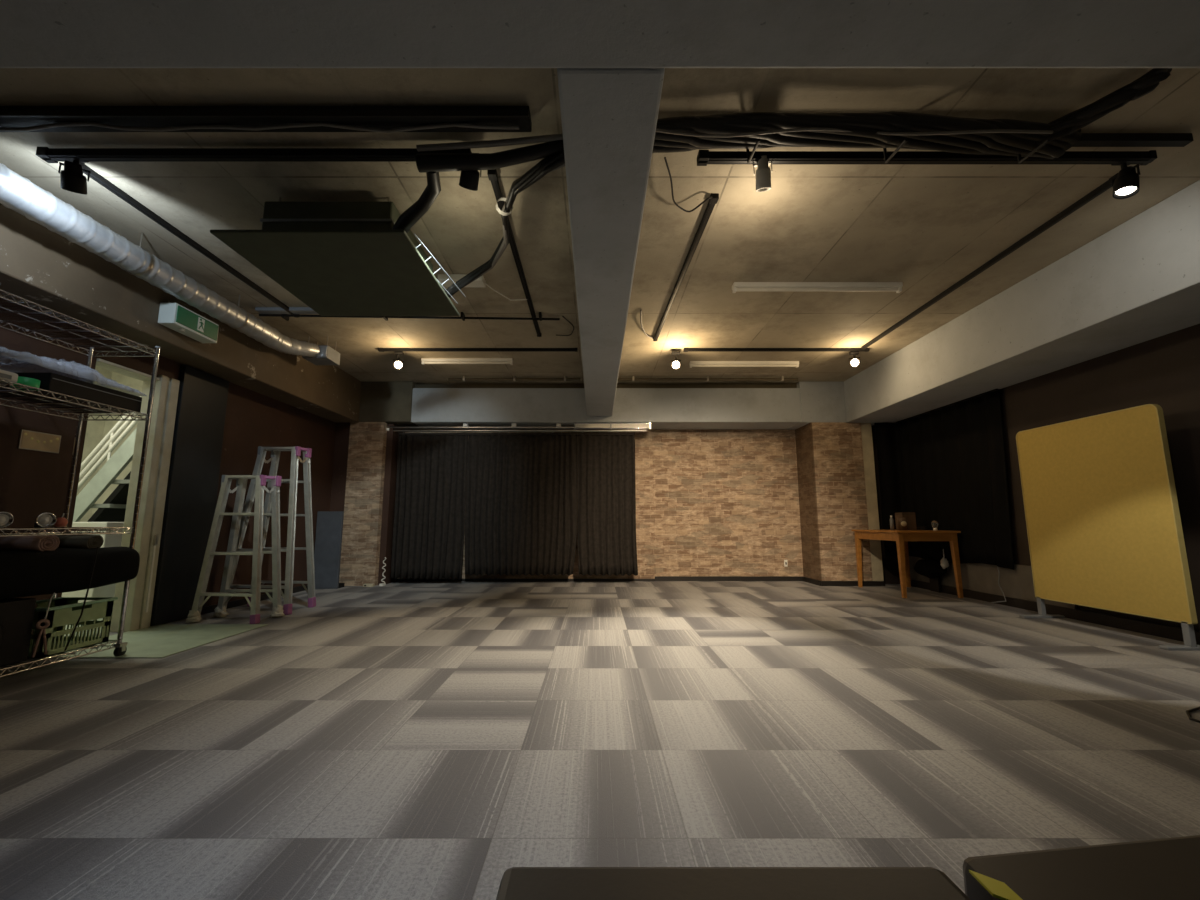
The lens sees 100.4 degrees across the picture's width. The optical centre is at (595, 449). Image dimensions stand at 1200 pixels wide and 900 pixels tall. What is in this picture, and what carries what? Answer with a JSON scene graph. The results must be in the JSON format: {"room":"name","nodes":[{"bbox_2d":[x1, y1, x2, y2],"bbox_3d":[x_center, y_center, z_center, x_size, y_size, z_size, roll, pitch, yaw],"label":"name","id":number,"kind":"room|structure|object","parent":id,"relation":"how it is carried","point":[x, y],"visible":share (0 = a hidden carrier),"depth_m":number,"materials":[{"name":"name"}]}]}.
{"room":"entertainment venue","nodes":[
{"label":"entertainment venue","id":0,"kind":"room"},
{"bbox_2d":[76,367,111,521],"bbox_3d":[-6.450,-0.122,4.766,0.100,3.200,3.400,0,-8,0],"label":"wall","id":1,"kind":"structure","parent":0,"point":[94,430],"depth_m":6.38,"materials":[{"name":"paint"}]},
{"bbox_2d":[92,372,142,514],"bbox_3d":[-4.985,0.128,6.498,2.830,3.200,0.100,0,-8,0],"label":"wall","id":2,"kind":"structure","parent":0,"point":[119,382],"depth_m":6.52,"materials":[{"name":"paint"}]},
{"bbox_2d":[0,295,335,640],"bbox_3d":[-3.510,-0.208,2.270,0.120,2.660,9.635,0,-8,0],"label":"wall","id":3,"kind":"structure","parent":0,"point":[33,483],"depth_m":3.79,"materials":[{"name":"brown paint"}]},
{"bbox_2d":[18,429,60,452],"bbox_3d":[-3.444,-0.051,3.101,0.011,0.115,0.225,0,-8,0],"label":"framed picture","id":4,"kind":"object","parent":3,"relation":"attached to","point":[29,440],"visible":1,"depth_m":3.09,"materials":[{"name":"paper"}]},
{"bbox_2d":[96,358,179,631],"bbox_3d":[-3.490,0.348,3.648,0.170,1.950,0.660,0,-8,0],"label":"door frame","id":5,"kind":"structure","parent":3,"relation":"in","point":[157,464],"depth_m":3.85,"materials":[{"name":"white paint"}]},
{"bbox_2d":[0,203,360,422],"bbox_3d":[-3.290,-1.003,4.117,0.320,0.560,5.125,0,-8,0],"label":"beam","id":6,"kind":"structure","parent":3,"relation":"attached to","point":[39,265],"depth_m":3.47,"materials":[{"name":"brown paint"}]},
{"bbox_2d":[158,303,218,342],"bbox_3d":[-3.066,-0.946,3.781,0.128,0.170,0.415,0,-8,0],"label":"exit sign","id":7,"kind":"object","parent":3,"relation":"attached to","point":[174,316],"visible":1,"depth_m":3.70,"materials":[{"name":"white paint"}]},
{"bbox_2d":[150,365,228,625],"bbox_3d":[-3.424,0.358,4.242,0.047,2.080,0.500,0,-8,0],"label":"door","id":8,"kind":"structure","parent":3,"relation":"in","point":[195,460],"depth_m":4.17,"materials":[{"name":"wood"}]},
{"bbox_2d":[202,585,307,614],"bbox_3d":[-3.442,1.040,1.818,0.015,0.060,9.095,0,-8,0],"label":"baseboard","id":9,"kind":"structure","parent":3,"relation":"attached to","point":[208,609],"depth_m":4.84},
{"bbox_2d":[330,423,349,510],"bbox_3d":[-3.350,0.714,6.747,0.200,2.110,0.510,0,-8,0],"label":"trim","id":10,"kind":"structure","parent":3,"relation":"attached to","point":[337,502],"depth_m":6.56,"materials":[{"name":"brown paint"}]},
{"bbox_2d":[0,0,1199,67],"bbox_3d":[0.275,-1.472,1.182,7.450,0.470,0.820,0,-8,0],"label":"beam","id":11,"kind":"structure","parent":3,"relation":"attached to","point":[33,33],"depth_m":1.44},
{"bbox_2d":[339,422,386,585],"bbox_3d":[-3.025,0.712,6.732,0.450,2.110,0.540,0,-8,0],"label":"wall","id":12,"kind":"structure","parent":0,"point":[361,535],"depth_m":6.47,"materials":[{"name":"brick"}]},
{"bbox_2d":[378,423,404,584],"bbox_3d":[-2.760,0.719,6.782,0.080,2.110,0.440,0,-8,0],"label":"trim","id":13,"kind":"structure","parent":12,"relation":"attached to","point":[390,474],"depth_m":6.62,"materials":[{"name":"brown paint"}]},
{"bbox_2d":[386,423,646,431],"bbox_3d":[-1.070,-0.302,6.715,3.500,0.109,0.074,0,-8,0],"label":"rail","id":14,"kind":"object","parent":12,"relation":"attached to","point":[465,425],"visible":1,"depth_m":6.71,"materials":[{"name":"metal"}]},
{"bbox_2d":[391,432,467,578],"bbox_3d":[-2.197,0.711,6.626,0.939,1.948,0.064,0,-8,0],"label":"vertical blinds","id":15,"kind":"object","parent":14,"relation":"hanging from","point":[429,524],"visible":1,"depth_m":6.62,"materials":[{"name":"black fabric"}]},
{"bbox_2d":[465,432,577,575],"bbox_3d":[-0.988,0.689,6.632,1.478,1.903,0.058,0,-8,0],"label":"vertical blinds","id":16,"kind":"object","parent":14,"relation":"hanging from","point":[521,505],"visible":1,"depth_m":6.62,"materials":[{"name":"black fabric"}]},
{"bbox_2d":[577,432,637,575],"bbox_3d":[0.149,0.689,6.631,0.794,1.903,0.053,0,-8,0],"label":"vertical blinds","id":17,"kind":"object","parent":14,"relation":"hanging from","point":[606,491],"visible":1,"depth_m":6.62,"materials":[{"name":"black fabric"}]},
{"bbox_2d":[574,422,650,429],"bbox_3d":[0.220,-0.318,6.658,1.016,0.088,0.050,0,-8,0],"label":"box","id":18,"kind":"object","parent":14,"relation":"attached to","point":[610,425],"visible":1,"depth_m":6.66,"materials":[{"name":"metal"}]},
{"bbox_2d":[0,581,1199,899],"bbox_3d":[-1.125,1.167,2.072,10.550,0.120,9.935,0,-8,0],"label":"floor","id":19,"kind":"structure","parent":0,"point":[398,740],"depth_m":1.84,"materials":[{"name":"carpet"}]},
{"bbox_2d":[0,283,160,677],"bbox_3d":[-3.083,0.218,2.704,0.477,1.939,0.954,0,-8,0],"label":"wire shelf rack","id":20,"kind":"object","parent":19,"relation":"on","point":[120,647],"visible":0.66,"depth_m":2.98,"materials":[{"name":"silver metal"}]},
{"bbox_2d":[0,512,13,527],"bbox_3d":[-2.940,0.343,2.453,0.091,0.082,0.080,0,-8,0],"label":"lamp","id":21,"kind":"object","parent":20,"relation":"on","point":[6,519],"visible":0.98,"depth_m":2.47,"materials":[{"name":"silver metal"}]},
{"bbox_2d":[0,369,17,382],"bbox_3d":[-2.921,-0.365,2.445,0.078,0.051,0.115,0,-8,0],"label":"plug adapter","id":22,"kind":"object","parent":20,"relation":"on","point":[6,375],"visible":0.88,"depth_m":2.46,"materials":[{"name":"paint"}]},
{"bbox_2d":[0,598,35,666],"bbox_3d":[-3.067,0.892,2.372,0.346,0.310,0.410,0,-8,0],"label":"loudspeaker","id":23,"kind":"object","parent":20,"relation":"on","point":[16,614],"visible":0.96,"depth_m":2.50,"materials":[{"name":"black plastic"}]},
{"bbox_2d":[10,376,40,389],"bbox_3d":[-2.930,-0.342,2.565,0.104,0.045,0.104,0,-8,0],"label":"box","id":24,"kind":"object","parent":20,"relation":"on","point":[33,382],"visible":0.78,"depth_m":2.55,"materials":[{"name":"green plastic"}]},
{"bbox_2d":[34,512,56,527],"bbox_3d":[-2.940,0.372,2.651,0.091,0.082,0.080,0,-8,0],"label":"lamp","id":25,"kind":"object","parent":20,"relation":"on","point":[46,519],"visible":1,"depth_m":2.65,"materials":[{"name":"silver metal"}]},
{"bbox_2d":[54,513,67,526],"bbox_3d":[-3.199,0.421,2.990,0.061,0.086,0.061,0,-8,0],"label":"ornament","id":26,"kind":"object","parent":20,"relation":"on","point":[61,522],"visible":0.79,"depth_m":2.98,"materials":[{"name":"brown"}]},
{"bbox_2d":[0,546,139,650],"bbox_3d":[-3.009,0.797,2.663,0.456,0.542,0.900,0,-8,0],"label":"bag","id":27,"kind":"object","parent":20,"relation":"on","point":[60,570],"visible":0.94,"depth_m":2.66,"materials":[{"name":"black fabric"}]},
{"bbox_2d":[0,535,59,550],"bbox_3d":[-3.075,0.502,2.680,0.290,0.094,0.106,0,-8,0],"label":"cloth","id":28,"kind":"object","parent":27,"relation":"on","point":[16,543],"visible":0.94,"depth_m":2.64,"materials":[{"name":"fabric"}]},
{"bbox_2d":[31,593,54,656],"bbox_3d":[-2.865,0.870,2.605,0.026,0.382,0.084,-1,-8,7],"label":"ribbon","id":29,"kind":"object","parent":27,"relation":"hanging from","point":[47,622],"visible":0.9,"depth_m":2.59,"materials":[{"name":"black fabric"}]},
{"bbox_2d":[56,535,103,548],"bbox_3d":[-3.075,0.541,2.926,0.290,0.088,0.098,0,-8,0],"label":"cloth","id":30,"kind":"object","parent":27,"relation":"on","point":[66,541],"visible":0.59,"depth_m":2.89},
{"bbox_2d":[0,372,141,411],"bbox_3d":[-3.075,-0.324,2.906,0.391,0.101,0.540,0,-8,0],"label":"equipment case","id":31,"kind":"object","parent":20,"relation":"on","point":[50,381],"visible":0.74,"depth_m":2.84,"materials":[{"name":"black plastic"}]},
{"bbox_2d":[28,597,117,657],"bbox_3d":[-3.042,0.982,2.794,0.339,0.253,0.394,0,-8,0],"label":"plastic crate","id":32,"kind":"object","parent":20,"relation":"on","point":[63,611],"visible":0.73,"depth_m":2.82,"materials":[{"name":"plastic"}]},
{"bbox_2d":[62,583,115,602],"bbox_3d":[-4.420,1.179,4.326,0.440,0.500,0.302,0,-8,0],"label":"cardboard box","id":33,"kind":"object","parent":19,"relation":"on","point":[108,590],"visible":0.02,"depth_m":4.20,"materials":[{"name":"cardboard"}]},
{"bbox_2d":[71,522,123,547],"bbox_3d":[-4.400,0.786,4.403,0.440,0.300,0.302,0,-8,0],"label":"cardboard box","id":34,"kind":"object","parent":33,"relation":"on","point":[110,540],"visible":0.27,"depth_m":4.28,"materials":[{"name":"cardboard"}]},
{"bbox_2d":[73,396,140,521],"bbox_3d":[-4.884,0.184,5.490,1.761,2.861,0.880,0,-8,0],"label":"staircase","id":35,"kind":"structure","parent":19,"relation":"on","point":[113,509],"depth_m":5.06,"materials":[{"name":"metal"}]},
{"bbox_2d":[47,624,267,657],"bbox_3d":[-3.002,1.301,3.445,0.855,0.006,0.970,0,-8,0],"label":"entrance mat","id":36,"kind":"object","parent":19,"relation":"on","point":[161,640],"visible":0.76,"depth_m":3.44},
{"bbox_2d":[185,475,284,623],"bbox_3d":[-2.962,0.819,4.203,0.654,1.214,0.374,0,-8,0],"label":"step ladder","id":37,"kind":"object","parent":19,"relation":"on","point":[194,616],"visible":0.98,"depth_m":4.22,"materials":[{"name":"metal"}]},
{"bbox_2d":[217,446,315,614],"bbox_3d":[-3.005,0.727,4.694,0.721,1.512,0.461,-1,-8,5],"label":"step ladder","id":38,"kind":"object","parent":19,"relation":"on","point":[287,595],"visible":0.8,"depth_m":4.70,"materials":[{"name":"metal"}]},
{"bbox_2d":[314,511,344,588],"bbox_3d":[-3.285,1.231,6.198,0.310,0.930,0.180,0,-8,0],"label":"leaning board","id":39,"kind":"object","parent":19,"relation":"on","point":[329,527],"visible":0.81,"depth_m":6.11,"materials":[{"name":"grey metal"}]},
{"bbox_2d":[363,584,374,586],"bbox_3d":[-2.840,1.691,6.252,0.120,0.035,0.062,0,-8,0],"label":"wooden block","id":40,"kind":"object","parent":19,"relation":"on","point":[364,585],"visible":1,"depth_m":6.22,"materials":[{"name":"beige paint"}]},
{"bbox_2d":[379,557,386,585],"bbox_3d":[-2.700,1.545,6.360,0.060,0.355,0.090,0,-8,0],"label":"chain","id":41,"kind":"object","parent":19,"relation":"on","point":[384,583],"visible":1,"depth_m":6.35,"materials":[{"name":"white plastic"}]},
{"bbox_2d":[496,867,970,899],"bbox_3d":[0.141,0.638,0.290,0.493,0.420,0.496,0,-8,0],"label":"bench","id":42,"kind":"object","parent":19,"relation":"on","point":[517,883],"visible":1,"depth_m":0.53,"materials":[{"name":"brown leather"}]},
{"bbox_2d":[851,530,963,597],"bbox_3d":[3.578,1.288,5.806,0.685,0.705,0.980,0,-8,0],"label":"wooden table","id":43,"kind":"object","parent":19,"relation":"on","point":[901,537],"visible":0.98,"depth_m":5.40,"materials":[{"name":"orange wood"}]},
{"bbox_2d":[890,515,893,529],"bbox_3d":[3.430,0.844,5.799,0.040,0.172,0.039,0,-8,0],"label":"bottle","id":44,"kind":"object","parent":43,"relation":"on","point":[891,518],"visible":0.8,"depth_m":5.79,"materials":[{"name":"glass"}]},
{"bbox_2d":[897,518,907,529],"bbox_3d":[3.534,0.853,5.765,0.089,0.145,0.094,-3,-9,21],"label":"metal tin","id":45,"kind":"object","parent":43,"relation":"on","point":[902,522],"visible":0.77,"depth_m":5.73,"materials":[{"name":"beige paint"}]},
{"bbox_2d":[895,513,916,529],"bbox_3d":[3.660,0.844,5.910,0.162,0.205,0.142,0,-8,0],"label":"wooden box","id":46,"kind":"object","parent":43,"relation":"on","point":[911,518],"visible":0.77,"depth_m":5.85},
{"bbox_2d":[931,520,938,530],"bbox_3d":[3.720,0.829,5.488,0.068,0.113,0.068,0,-8,0],"label":"bulb","id":47,"kind":"object","parent":43,"relation":"on","point":[934,523],"visible":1,"depth_m":5.47,"materials":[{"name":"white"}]},
{"bbox_2d":[914,558,946,592],"bbox_3d":[3.900,1.455,5.843,0.151,0.386,0.592,0,-8,0],"label":"stool","id":48,"kind":"object","parent":19,"relation":"on","point":[930,568],"visible":0.97,"depth_m":5.77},
{"bbox_2d":[963,835,1199,899],"bbox_3d":[0.647,0.637,0.320,0.504,0.429,0.562,0,-8,0],"label":"bench","id":49,"kind":"object","parent":19,"relation":"on","point":[1165,868],"visible":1,"depth_m":0.54,"materials":[{"name":"black plastic"}]},
{"bbox_2d":[1016,404,1199,649],"bbox_3d":[3.770,0.550,3.805,0.340,1.595,1.140,0,-8,0],"label":"screen","id":50,"kind":"object","parent":19,"relation":"on","point":[1104,526],"visible":1,"depth_m":3.66,"materials":[{"name":"yellow fabric"}]},
{"bbox_2d":[1186,706,1199,722],"bbox_3d":[2.565,1.087,1.984,0.267,0.011,0.303,4,-9,-27],"label":"cable","id":51,"kind":"object","parent":19,"relation":"on","point":[1196,708],"visible":1,"depth_m":2.09,"materials":[{"name":"black rubber"}]},
{"bbox_2d":[0,68,1199,382],"bbox_3d":[0.275,-1.599,2.471,7.750,0.150,9.935,0,-8,0],"label":"ceiling","id":52,"kind":"structure","parent":0,"point":[926,228],"depth_m":2.93,"materials":[{"name":"concrete"}]},
{"bbox_2d":[0,163,319,357],"bbox_3d":[-2.888,-1.254,3.313,0.295,0.293,3.441,0,-8,0],"label":"ventilation duct","id":53,"kind":"object","parent":52,"relation":"hanging from","point":[18,193],"visible":1,"depth_m":3.09,"materials":[{"name":"metal"}]},
{"bbox_2d":[79,163,299,317],"bbox_3d":[-2.700,-1.353,3.544,0.046,0.035,1.970,0,-8,0],"label":"track","id":54,"kind":"object","parent":52,"relation":"attached to","point":[95,176],"visible":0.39,"depth_m":3.19,"materials":[{"name":"black metal"}]},
{"bbox_2d":[36,147,471,162],"bbox_3d":[-1.685,-1.466,2.484,2.130,0.046,0.058,0,-8,0],"label":"track","id":55,"kind":"object","parent":52,"relation":"attached to","point":[50,155],"visible":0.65,"depth_m":2.46,"materials":[{"name":"black metal"}]},
{"bbox_2d":[58,160,90,194],"bbox_3d":[-2.608,-1.378,2.500,0.114,0.200,0.126,0,-8,0],"label":"track spotlight","id":56,"kind":"object","parent":55,"relation":"attached to","point":[72,179],"visible":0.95,"depth_m":2.47,"materials":[{"name":"black metal"}]},
{"bbox_2d":[459,170,481,190],"bbox_3d":[-0.632,-1.388,2.501,0.117,0.179,0.141,0,-8,0],"label":"track spotlight","id":57,"kind":"object","parent":55,"relation":"attached to","point":[469,180],"visible":0.5,"depth_m":2.48,"materials":[{"name":"black metal"}]},
{"bbox_2d":[0,106,531,132],"bbox_3d":[-1.690,-1.503,2.280,2.780,0.095,0.114,0,-8,0],"label":"cable tray","id":58,"kind":"object","parent":52,"relation":"hanging from","point":[384,119],"visible":1,"depth_m":2.25,"materials":[{"name":"black metal"}]},
{"bbox_2d":[302,336,339,364],"bbox_3d":[-2.805,-1.021,5.119,0.250,0.240,0.258,0,-8,0],"label":"box","id":59,"kind":"object","parent":52,"relation":"hanging from","point":[328,355],"visible":0.79,"depth_m":5.07,"materials":[{"name":"grey metal"}]},
{"bbox_2d":[210,197,465,315],"bbox_3d":[-1.481,-1.238,3.169,1.078,0.365,1.080,0,-8,0],"label":"air conditioner","id":60,"kind":"object","parent":52,"relation":"hanging from","point":[337,258],"visible":1,"depth_m":2.89,"materials":[{"name":"grey plastic"}]},
{"bbox_2d":[414,234,465,303],"bbox_3d":[-1.014,-1.138,3.215,0.064,0.054,0.809,-1,-8,6],"label":"grille","id":61,"kind":"object","parent":60,"relation":"attached to","point":[414,234],"depth_m":3.22,"materials":[{"name":"metal"}]},
{"bbox_2d":[392,134,563,233],"bbox_3d":[-0.695,-1.353,2.476,1.167,0.204,0.361,-4,-9,27],"label":"insulated pipe","id":62,"kind":"object","parent":60,"relation":"attached to","point":[430,164],"visible":0.8,"depth_m":2.39,"materials":[{"name":"black rubber"}]},
{"bbox_2d":[255,307,559,320],"bbox_3d":[-1.665,-1.211,4.464,2.671,0.050,0.191,0,-8,0],"label":"conduit","id":63,"kind":"object","parent":52,"relation":"attached to","point":[264,311],"visible":0.76,"depth_m":4.47,"materials":[{"name":"black metal"}]},
{"bbox_2d":[421,358,512,364],"bbox_3d":[-1.480,-1.016,5.754,1.040,0.068,0.070,0,-8,0],"label":"fitting","id":64,"kind":"object","parent":52,"relation":"attached to","point":[424,360],"visible":1,"depth_m":5.73,"materials":[{"name":"white paint"}]},
{"bbox_2d":[378,348,577,351],"bbox_3d":[-1.275,-1.085,5.410,2.150,0.035,0.046,0,-8,0],"label":"track","id":65,"kind":"object","parent":52,"relation":"attached to","point":[379,349],"visible":1,"depth_m":5.39,"materials":[{"name":"black metal"}]},
{"bbox_2d":[393,352,403,368],"bbox_3d":[-2.129,-0.958,5.388,0.111,0.208,0.147,3,-9,-18],"label":"track spotlight","id":66,"kind":"object","parent":65,"relation":"attached to","point":[398,364],"visible":1,"depth_m":5.35,"materials":[{"name":"black metal"}]},
{"bbox_2d":[438,274,526,300],"bbox_3d":[-0.849,-1.282,3.920,0.750,0.065,0.241,3,-9,-23],"label":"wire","id":67,"kind":"object","parent":52,"relation":"attached to","point":[480,282],"visible":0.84,"depth_m":3.80,"materials":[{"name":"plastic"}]},
{"bbox_2d":[487,169,541,336],"bbox_3d":[-0.560,-1.313,3.826,0.046,0.035,2.360,0,-8,0],"label":"track","id":68,"kind":"object","parent":52,"relation":"attached to","point":[492,174],"visible":0.9,"depth_m":3.42,"materials":[{"name":"black metal"}]},
{"bbox_2d":[448,376,580,380],"bbox_3d":[-1.050,-0.920,6.447,1.700,0.060,0.050,0,-8,0],"label":"conduit","id":69,"kind":"object","parent":52,"relation":"attached to","point":[464,378],"visible":1,"depth_m":6.43,"materials":[{"name":"metal"}]},
{"bbox_2d":[556,316,573,335],"bbox_3d":[-0.282,-1.169,4.779,0.145,0.042,0.517,2,-8,-11],"label":"wire","id":70,"kind":"object","parent":52,"relation":"attached to","point":[562,316],"visible":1,"depth_m":4.79,"materials":[{"name":"black rubber"}]},
{"bbox_2d":[557,68,664,415],"bbox_3d":[0.047,-1.048,4.124,0.338,0.470,5.125,0,-8,0],"label":"ceiling beam","id":71,"kind":"structure","parent":52,"relation":"attached to","point":[609,116],"depth_m":2.12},
{"bbox_2d":[444,151,564,296],"bbox_3d":[-0.584,-1.265,3.007,0.241,0.179,1.661,5,-10,-33],"label":"cable bundle","id":72,"kind":"object","parent":71,"relation":"attached to","point":[557,161],"visible":0.88,"depth_m":2.72,"materials":[{"name":"black rubber"}]},
{"bbox_2d":[640,310,653,338],"bbox_3d":[0.474,-1.170,4.773,0.069,0.046,0.732,-2,-9,16],"label":"wire","id":73,"kind":"object","parent":52,"relation":"attached to","point":[640,310],"visible":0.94,"depth_m":4.68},
{"bbox_2d":[653,193,718,340],"bbox_3d":[0.642,-1.290,3.985,0.046,0.035,2.281,0,-8,-2],"label":"track","id":74,"kind":"object","parent":52,"relation":"attached to","point":[712,201],"visible":0.95,"depth_m":3.47,"materials":[{"name":"black metal"}]},
{"bbox_2d":[664,157,712,212],"bbox_3d":[0.454,-1.442,2.753,0.164,0.049,0.464,-8,-11,44],"label":"wire","id":75,"kind":"object","parent":52,"relation":"hanging from","point":[665,159],"visible":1,"depth_m":2.83,"materials":[{"name":"black rubber"}]},
{"bbox_2d":[618,376,797,380],"bbox_3d":[1.440,-0.920,6.447,2.320,0.060,0.050,0,-8,0],"label":"conduit","id":76,"kind":"object","parent":52,"relation":"attached to","point":[707,378],"visible":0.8,"depth_m":6.43,"materials":[{"name":"metal"}]},
{"bbox_2d":[689,361,798,367],"bbox_3d":[1.735,-1.001,5.862,1.270,0.068,0.070,0,-8,0],"label":"fitting","id":77,"kind":"object","parent":52,"relation":"attached to","point":[692,363],"visible":1,"depth_m":5.84,"materials":[{"name":"white paint"}]},
{"bbox_2d":[683,348,869,351],"bbox_3d":[1.950,-1.085,5.410,2.000,0.035,0.046,0,-8,0],"label":"track","id":78,"kind":"object","parent":52,"relation":"attached to","point":[684,349],"visible":0.95,"depth_m":5.39,"materials":[{"name":"black metal"}]},
{"bbox_2d":[671,352,680,368],"bbox_3d":[0.862,-0.957,5.388,0.112,0.209,0.149,0,-8,0],"label":"track spotlight","id":79,"kind":"object","parent":78,"relation":"attached to","point":[675,364],"visible":1,"depth_m":5.34,"materials":[{"name":"black metal"}]},
{"bbox_2d":[849,352,859,366],"bbox_3d":[2.789,-0.970,5.390,0.111,0.183,0.148,-3,-9,21],"label":"track spotlight","id":80,"kind":"object","parent":78,"relation":"attached to","point":[854,362],"visible":1,"depth_m":5.35,"materials":[{"name":"black metal"}]},
{"bbox_2d":[732,282,902,292],"bbox_3d":[1.740,-1.277,3.942,1.320,0.068,0.070,0,-8,0],"label":"fitting","id":81,"kind":"object","parent":52,"relation":"attached to","point":[896,287],"visible":1,"depth_m":3.92,"materials":[{"name":"white paint"}]},
{"bbox_2d":[652,68,1193,163],"bbox_3d":[1.525,-1.462,2.206,2.643,0.197,0.471,0,-8,1],"label":"cable bundle","id":82,"kind":"object","parent":52,"relation":"hanging from","point":[752,130],"visible":0.97,"depth_m":2.23,"materials":[{"name":"black rubber"}]},
{"bbox_2d":[697,150,1156,165],"bbox_3d":[1.645,-1.463,2.504,2.270,0.046,0.058,0,-8,0],"label":"track","id":83,"kind":"object","parent":52,"relation":"attached to","point":[704,157],"visible":1,"depth_m":2.48,"materials":[{"name":"black metal"}]},
{"bbox_2d":[753,155,771,191],"bbox_3d":[0.840,-1.390,2.521,0.092,0.170,0.108,0,-8,0],"label":"track spotlight","id":84,"kind":"object","parent":83,"relation":"attached to","point":[763,172],"visible":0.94,"depth_m":2.49,"materials":[{"name":"black metal"}]},
{"bbox_2d":[1111,163,1140,198],"bbox_3d":[2.652,-1.373,2.510,0.102,0.206,0.103,-6,-10,36],"label":"track spotlight","id":85,"kind":"object","parent":83,"relation":"attached to","point":[1126,184],"visible":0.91,"depth_m":2.49,"materials":[{"name":"black metal"}]},
{"bbox_2d":[861,173,1117,348],"bbox_3d":[2.845,-1.285,4.019,0.046,0.035,2.690,0,-8,1],"label":"track","id":86,"kind":"object","parent":52,"relation":"attached to","point":[1105,186],"visible":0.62,"depth_m":3.43,"materials":[{"name":"black metal"}]},
{"bbox_2d":[1072,133,1193,146],"bbox_3d":[1.575,-1.492,2.407,2.550,0.040,0.040,0,-8,0],"label":"tray","id":87,"kind":"object","parent":52,"relation":"attached to","point":[1086,139],"depth_m":2.39,"materials":[{"name":"black metal"}]},
{"bbox_2d":[652,429,802,575],"bbox_3d":[0.275,0.489,7.113,7.450,2.660,0.150,0,-8,0],"label":"wall","id":88,"kind":"structure","parent":0,"point":[726,501],"depth_m":7.00,"materials":[{"name":"brick"}]},
{"bbox_2d":[359,381,422,428],"bbox_3d":[-2.950,-0.606,6.912,1.000,0.550,0.560,0,-8,0],"label":"beam","id":89,"kind":"structure","parent":88,"relation":"attached to","point":[380,401],"depth_m":6.64,"materials":[{"name":"paint"}]},
{"bbox_2d":[397,429,654,578],"bbox_3d":[-0.960,0.748,6.985,3.520,2.110,0.030,0,-8,0],"label":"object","id":90,"kind":"object","parent":88,"relation":"attached to","point":[643,440],"visible":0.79,"depth_m":6.95,"materials":[{"name":"brick"}]},
{"bbox_2d":[411,388,800,428],"bbox_3d":[0.135,-0.561,6.916,5.170,0.462,0.540,0,-8,0],"label":"beam","id":91,"kind":"structure","parent":88,"relation":"attached to","point":[665,408],"depth_m":6.65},
{"bbox_2d":[415,383,796,387],"bbox_3d":[0.135,-0.827,6.999,5.170,0.088,0.450,0,-8,0],"label":"trim","id":92,"kind":"structure","parent":88,"relation":"attached to","point":[417,385],"depth_m":6.78,"materials":[{"name":"metal"}]},
{"bbox_2d":[396,576,884,585],"bbox_3d":[0.463,1.724,6.579,6.365,0.062,0.555,0,-8,0],"label":"baseboard","id":93,"kind":"structure","parent":88,"relation":"attached to","point":[657,578],"depth_m":6.81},
{"bbox_2d":[786,382,845,429],"bbox_3d":[3.015,-0.603,6.917,0.590,0.555,0.550,0,-8,0],"label":"beam","id":94,"kind":"structure","parent":88,"relation":"attached to","point":[819,401],"depth_m":6.64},
{"bbox_2d":[812,422,872,580],"bbox_3d":[3.180,0.714,6.732,0.640,2.105,0.540,0,-8,0],"label":"wall","id":95,"kind":"structure","parent":0,"point":[837,446],"depth_m":6.47,"materials":[{"name":"brick"}]},
{"bbox_2d":[795,422,821,580],"bbox_3d":[2.853,0.715,6.737,0.015,2.105,0.530,0,-8,0],"label":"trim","id":96,"kind":"structure","parent":95,"relation":"attached to","point":[806,481],"depth_m":6.70,"materials":[{"name":"brick"}]},
{"bbox_2d":[861,423,883,580],"bbox_3d":[3.572,0.660,6.512,0.145,2.050,0.070,0,-8,0],"label":"trim","id":97,"kind":"structure","parent":95,"relation":"attached to","point":[866,429],"depth_m":6.48,"materials":[{"name":"beige paint"}]},
{"bbox_2d":[999,324,1199,630],"bbox_3d":[4.075,-0.208,2.270,0.150,2.660,9.635,0,-8,0],"label":"wall","id":98,"kind":"structure","parent":0,"point":[1164,371],"depth_m":3.73,"materials":[{"name":"paint"}]},
{"bbox_2d":[871,426,899,583],"bbox_3d":[3.822,0.711,6.692,0.355,2.100,0.060,0,-8,0],"label":"trim","id":99,"kind":"structure","parent":98,"relation":"attached to","point":[891,575],"depth_m":6.56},
{"bbox_2d":[875,389,1013,569],"bbox_3d":[3.809,0.386,5.619,0.300,1.758,1.694,0,-8,0],"label":"curtain","id":100,"kind":"object","parent":98,"relation":"hanging from","point":[946,465],"visible":0.93,"depth_m":5.52,"materials":[{"name":"black fabric"}]},
{"bbox_2d":[940,549,948,568],"bbox_3d":[3.902,1.223,5.601,0.083,0.224,0.082,-7,-11,42],"label":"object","id":101,"kind":"object","parent":100,"relation":"hanging from","point":[944,563],"visible":1,"depth_m":5.58,"materials":[{"name":"paint"}]},
{"bbox_2d":[909,556,1076,608],"bbox_3d":[3.990,1.333,5.261,0.020,0.340,2.195,0,-8,0],"label":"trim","id":102,"kind":"structure","parent":98,"relation":"attached to","point":[1017,583],"depth_m":5.01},
{"bbox_2d":[991,566,1005,602],"bbox_3d":[3.939,1.306,4.892,0.058,0.394,0.158,2,-8,-11],"label":"power cable","id":103,"kind":"object","parent":98,"relation":"attached to","point":[997,566],"visible":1,"depth_m":4.89,"materials":[{"name":"grey plastic"}]},
{"bbox_2d":[843,180,1199,425],"bbox_3d":[3.655,-0.965,4.385,0.690,0.560,5.665,0,-8,0],"label":"beam","id":104,"kind":"structure","parent":98,"relation":"attached to","point":[1137,282],"depth_m":3.67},
{"bbox_2d":[910,579,1199,644],"bbox_3d":[3.982,1.027,1.820,0.035,0.085,9.095,0,-8,0],"label":"baseboard","id":105,"kind":"structure","parent":98,"relation":"attached to","point":[1155,629],"depth_m":4.07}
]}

